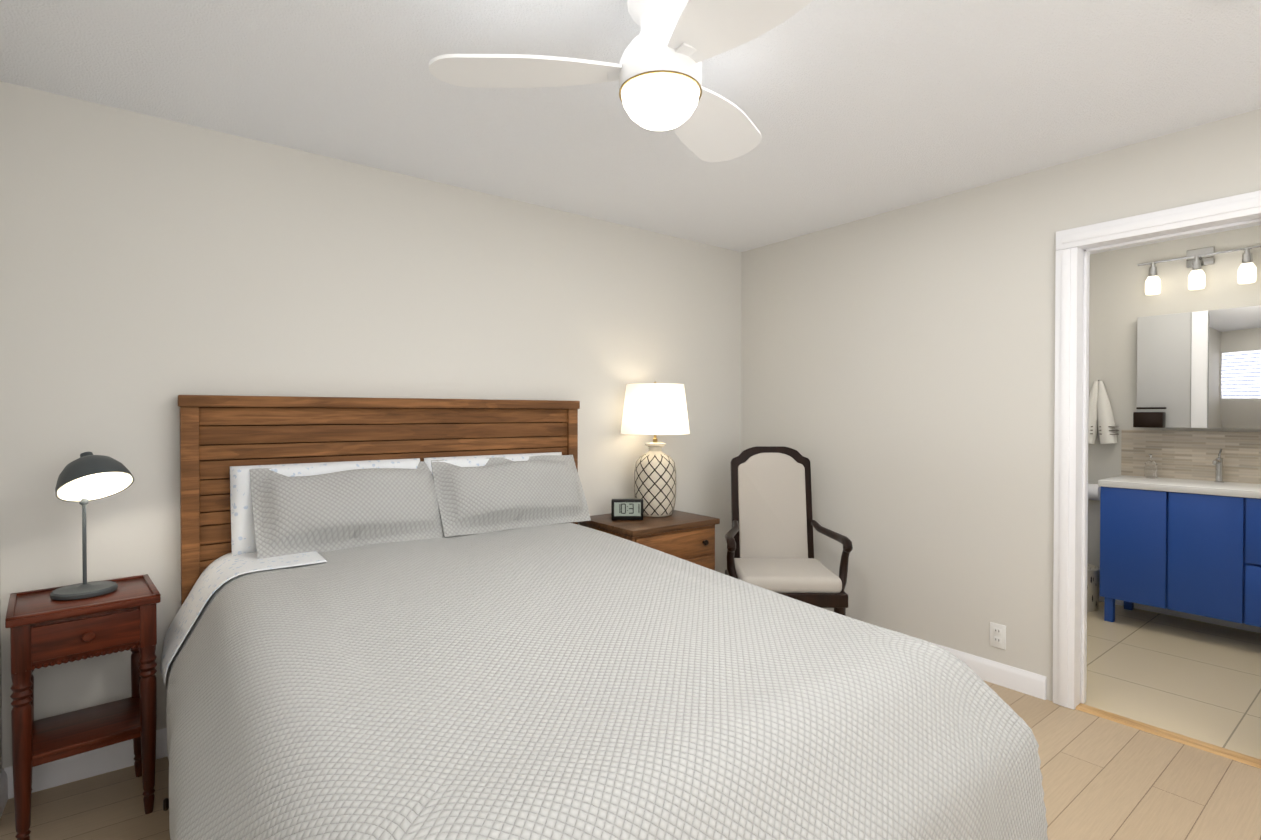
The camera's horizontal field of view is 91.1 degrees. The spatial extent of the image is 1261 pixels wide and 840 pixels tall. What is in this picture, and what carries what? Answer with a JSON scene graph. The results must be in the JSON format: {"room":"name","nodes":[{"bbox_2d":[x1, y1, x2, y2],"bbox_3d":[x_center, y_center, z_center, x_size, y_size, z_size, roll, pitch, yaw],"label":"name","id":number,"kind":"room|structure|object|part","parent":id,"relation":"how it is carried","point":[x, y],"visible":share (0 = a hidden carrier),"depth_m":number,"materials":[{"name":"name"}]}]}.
{"room":"bedroom","nodes":[
{"label":"bedroom","id":0,"kind":"room"},
{"bbox_2d":[0,561,2,772],"bbox_3d":[-0.745,0.092,0.172,0.120,2.440,4.760,0,1,-37],"label":"wall","id":1,"kind":"structure","parent":0,"point":[1,761],"depth_m":2.10,"materials":[{"name":"white paint"}]},
{"bbox_2d":[0,768,7,817],"bbox_3d":[-0.692,1.260,0.224,0.014,0.105,4.760,0,1,-37],"label":"baseboard","id":2,"kind":"structure","parent":1,"relation":"attached to","point":[3,788],"depth_m":2.06,"materials":[{"name":"white"}]},
{"bbox_2d":[0,81,741,767],"bbox_3d":[-0.720,0.061,3.261,3.910,2.440,0.120,0,1,-37],"label":"wall","id":3,"kind":"structure","parent":0,"point":[152,269],"depth_m":2.54,"materials":[{"name":"white paint"}]},
{"bbox_2d":[4,728,166,798],"bbox_3d":[-0.679,1.229,3.219,3.670,0.105,0.014,0,1,-37],"label":"baseboard","id":4,"kind":"structure","parent":3,"relation":"attached to","point":[103,760],"depth_m":2.23,"materials":[{"name":"white"}]},
{"bbox_2d":[0,601,1260,839],"bbox_3d":[1.556,1.324,1.941,5.910,0.062,5.000,0,1,-37],"label":"floor","id":5,"kind":"structure","parent":0,"point":[1104,779],"depth_m":2.37,"materials":[{"name":"brown wood"}]},
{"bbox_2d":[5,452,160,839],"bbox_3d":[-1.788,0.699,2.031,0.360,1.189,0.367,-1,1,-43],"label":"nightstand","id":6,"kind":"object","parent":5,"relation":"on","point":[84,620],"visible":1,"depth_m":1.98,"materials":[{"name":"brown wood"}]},
{"bbox_2d":[50,452,133,600],"bbox_3d":[-1.777,0.341,2.045,0.211,0.472,0.248,-1,1,-43],"label":"desk lamp","id":7,"kind":"object","parent":6,"relation":"on","point":[89,477],"depth_m":2.04,"materials":[{"name":"grey metal"}]},
{"bbox_2d":[160,395,1047,839],"bbox_3d":[-0.334,0.603,1.999,1.913,1.387,2.340,0,1,-37],"label":"bed","id":8,"kind":"object","parent":5,"relation":"on","point":[422,619],"visible":1,"depth_m":1.53,"materials":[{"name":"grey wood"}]},
{"bbox_3d":[-0.329,1.059,1.993,1.876,0.470,2.195,0,1,-37],"label":"frame","id":9,"kind":"part","parent":8,"relation":"part of","materials":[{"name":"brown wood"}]},
{"bbox_3d":[-1.011,0.593,2.894,1.777,1.385,0.096,0,1,-37],"label":"headboard","id":10,"kind":"part","parent":8,"relation":"part of","materials":[{"name":"brown wood"}]},
{"bbox_2d":[578,510,719,570],"bbox_3d":[0.107,0.914,3.467,0.615,0.730,0.540,0,1,-37],"label":"nightstand","id":11,"kind":"object","parent":5,"relation":"on","point":[689,537],"visible":0.33,"depth_m":3.32,"materials":[{"name":"brown wood"}]},
{"bbox_2d":[611,499,642,519],"bbox_3d":[-0.017,0.492,3.398,0.175,0.115,0.038,0,1,-1],"label":"alarm clock","id":12,"kind":"object","parent":11,"relation":"on","point":[626,509],"visible":1,"depth_m":3.38,"materials":[{"name":"black plastic"}]},
{"bbox_2d":[621,381,689,516],"bbox_3d":[0.143,0.162,3.581,0.400,0.772,0.400,0,1,-37],"label":"table lamp","id":13,"kind":"object","parent":11,"relation":"on","point":[655,408],"visible":0.96,"depth_m":3.46,"materials":[{"name":"ceramic"}]},
{"bbox_2d":[725,446,852,615],"bbox_3d":[0.830,0.722,3.435,0.648,1.123,0.608,0,1,1],"label":"armchair","id":14,"kind":"object","parent":5,"relation":"on","point":[769,539],"visible":0.69,"depth_m":3.61,"materials":[{"name":"beige fabric"}]},
{"bbox_2d":[1087,564,1099,611],"bbox_3d":[3.045,1.129,4.216,0.240,0.280,0.240,0,1,-37],"label":"trash can","id":15,"kind":"object","parent":5,"relation":"on","point":[1093,575],"visible":0.31,"depth_m":4.10,"materials":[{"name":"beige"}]},
{"bbox_2d":[1076,703,1260,768],"bbox_3d":[2.189,1.284,2.537,0.070,0.009,0.598,0,1,-37],"label":"threshold","id":16,"kind":"object","parent":5,"relation":"on","point":[1212,748],"depth_m":2.51,"materials":[{"name":"brown wood"}]},
{"bbox_2d":[1098,449,1260,626],"bbox_3d":[3.543,0.728,3.579,0.513,1.100,1.250,0,1,-37],"label":"bathroom vanity","id":17,"kind":"object","parent":5,"relation":"on","point":[1189,546],"visible":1,"depth_m":3.62,"materials":[{"name":"blue wood"}]},
{"bbox_2d":[0,0,1260,253],"bbox_3d":[1.556,-1.185,1.916,5.910,0.080,5.000,0,1,-37],"label":"ceiling","id":18,"kind":"structure","parent":0,"point":[854,110],"depth_m":2.15,"materials":[{"name":"white paint"}]},
{"bbox_2d":[429,0,812,161],"bbox_3d":[0.159,-0.956,1.563,1.066,0.372,1.003,0,1,-37],"label":"ceiling fan","id":19,"kind":"object","parent":18,"relation":"hanging from","point":[656,72],"visible":1,"depth_m":1.56,"materials":[{"name":"white plastic"}]},
{"bbox_2d":[741,109,1260,700],"bbox_3d":[1.614,0.061,3.326,0.120,2.440,2.610,0,1,-37],"label":"wall","id":20,"kind":"structure","parent":0,"point":[898,378],"depth_m":3.21,"materials":[{"name":"white paint"}]},
{"bbox_2d":[930,642,1045,699],"bbox_3d":[1.339,1.226,3.589,0.014,0.105,1.877,0,1,-37],"label":"baseboard","id":21,"kind":"structure","parent":20,"relation":"attached to","point":[1014,678],"depth_m":2.97,"materials":[{"name":"white wood"}]},
{"bbox_2d":[990,622,1005,649],"bbox_3d":[1.784,1.049,3.007,0.010,0.116,0.072,0,1,-37],"label":"electrical outlet plate","id":22,"kind":"object","parent":20,"relation":"attached to","point":[997,635],"visible":1,"depth_m":3.00,"materials":[{"name":"white plastic"}]},
{"bbox_2d":[1053,190,1260,708],"bbox_3d":[2.213,0.221,2.544,0.172,2.136,0.768,0,1,-37],"label":"door frame","id":23,"kind":"structure","parent":20,"relation":"attached to","point":[1076,247],"depth_m":2.75,"materials":[{"name":"white wood"}]},
{"bbox_2d":[1087,225,1260,585],"bbox_3d":[3.929,0.058,3.591,0.120,2.440,2.760,0,1,-37],"label":"wall","id":24,"kind":"structure","parent":0,"point":[1120,301],"depth_m":4.19,"materials":[{"name":"grey paint"}]},
{"bbox_2d":[1088,484,1100,499],"bbox_3d":[3.216,0.500,4.328,0.125,0.110,0.151,0,1,-37],"label":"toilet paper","id":25,"kind":"object","parent":24,"relation":"attached to","point":[1093,491],"visible":0.4,"depth_m":4.27,"materials":[{"name":"white paper"}]},
{"bbox_2d":[1088,379,1118,443],"bbox_3d":[3.248,-0.058,4.296,0.106,0.448,0.223,0,1,-37],"label":"hanging towel","id":26,"kind":"object","parent":24,"relation":"hanging from","point":[1101,417],"visible":0.75,"depth_m":4.26,"materials":[{"name":"white fabric"}]},
{"bbox_2d":[1099,586,1260,632],"bbox_3d":[3.876,1.226,3.562,0.014,0.105,2.520,0,1,-37],"label":"baseboard","id":27,"kind":"structure","parent":24,"relation":"attached to","point":[1242,626],"depth_m":3.94,"materials":[{"name":"white wood"}]},
{"bbox_2d":[1121,430,1260,483],"bbox_3d":[4.001,0.230,3.393,0.008,0.310,2.115,0,1,-37],"label":"tile backsplash","id":28,"kind":"structure","parent":24,"relation":"attached to","point":[1192,455],"depth_m":3.94,"materials":[{"name":"tile"}]},
{"bbox_2d":[1133,305,1260,428],"bbox_3d":[3.675,-0.310,3.669,0.185,0.725,1.060,0,1,-37],"label":"mirror","id":29,"kind":"object","parent":24,"relation":"attached to","point":[1199,369],"visible":1,"depth_m":3.82,"materials":[{"name":"grey"}]},
{"bbox_2d":[1137,245,1260,294],"bbox_3d":[3.559,-0.950,3.876,0.110,0.260,0.600,0,1,-37],"label":"sconce","id":30,"kind":"object","parent":24,"relation":"attached to","point":[1197,260],"visible":1,"depth_m":3.86,"materials":[{"name":"white glass"}]}
]}

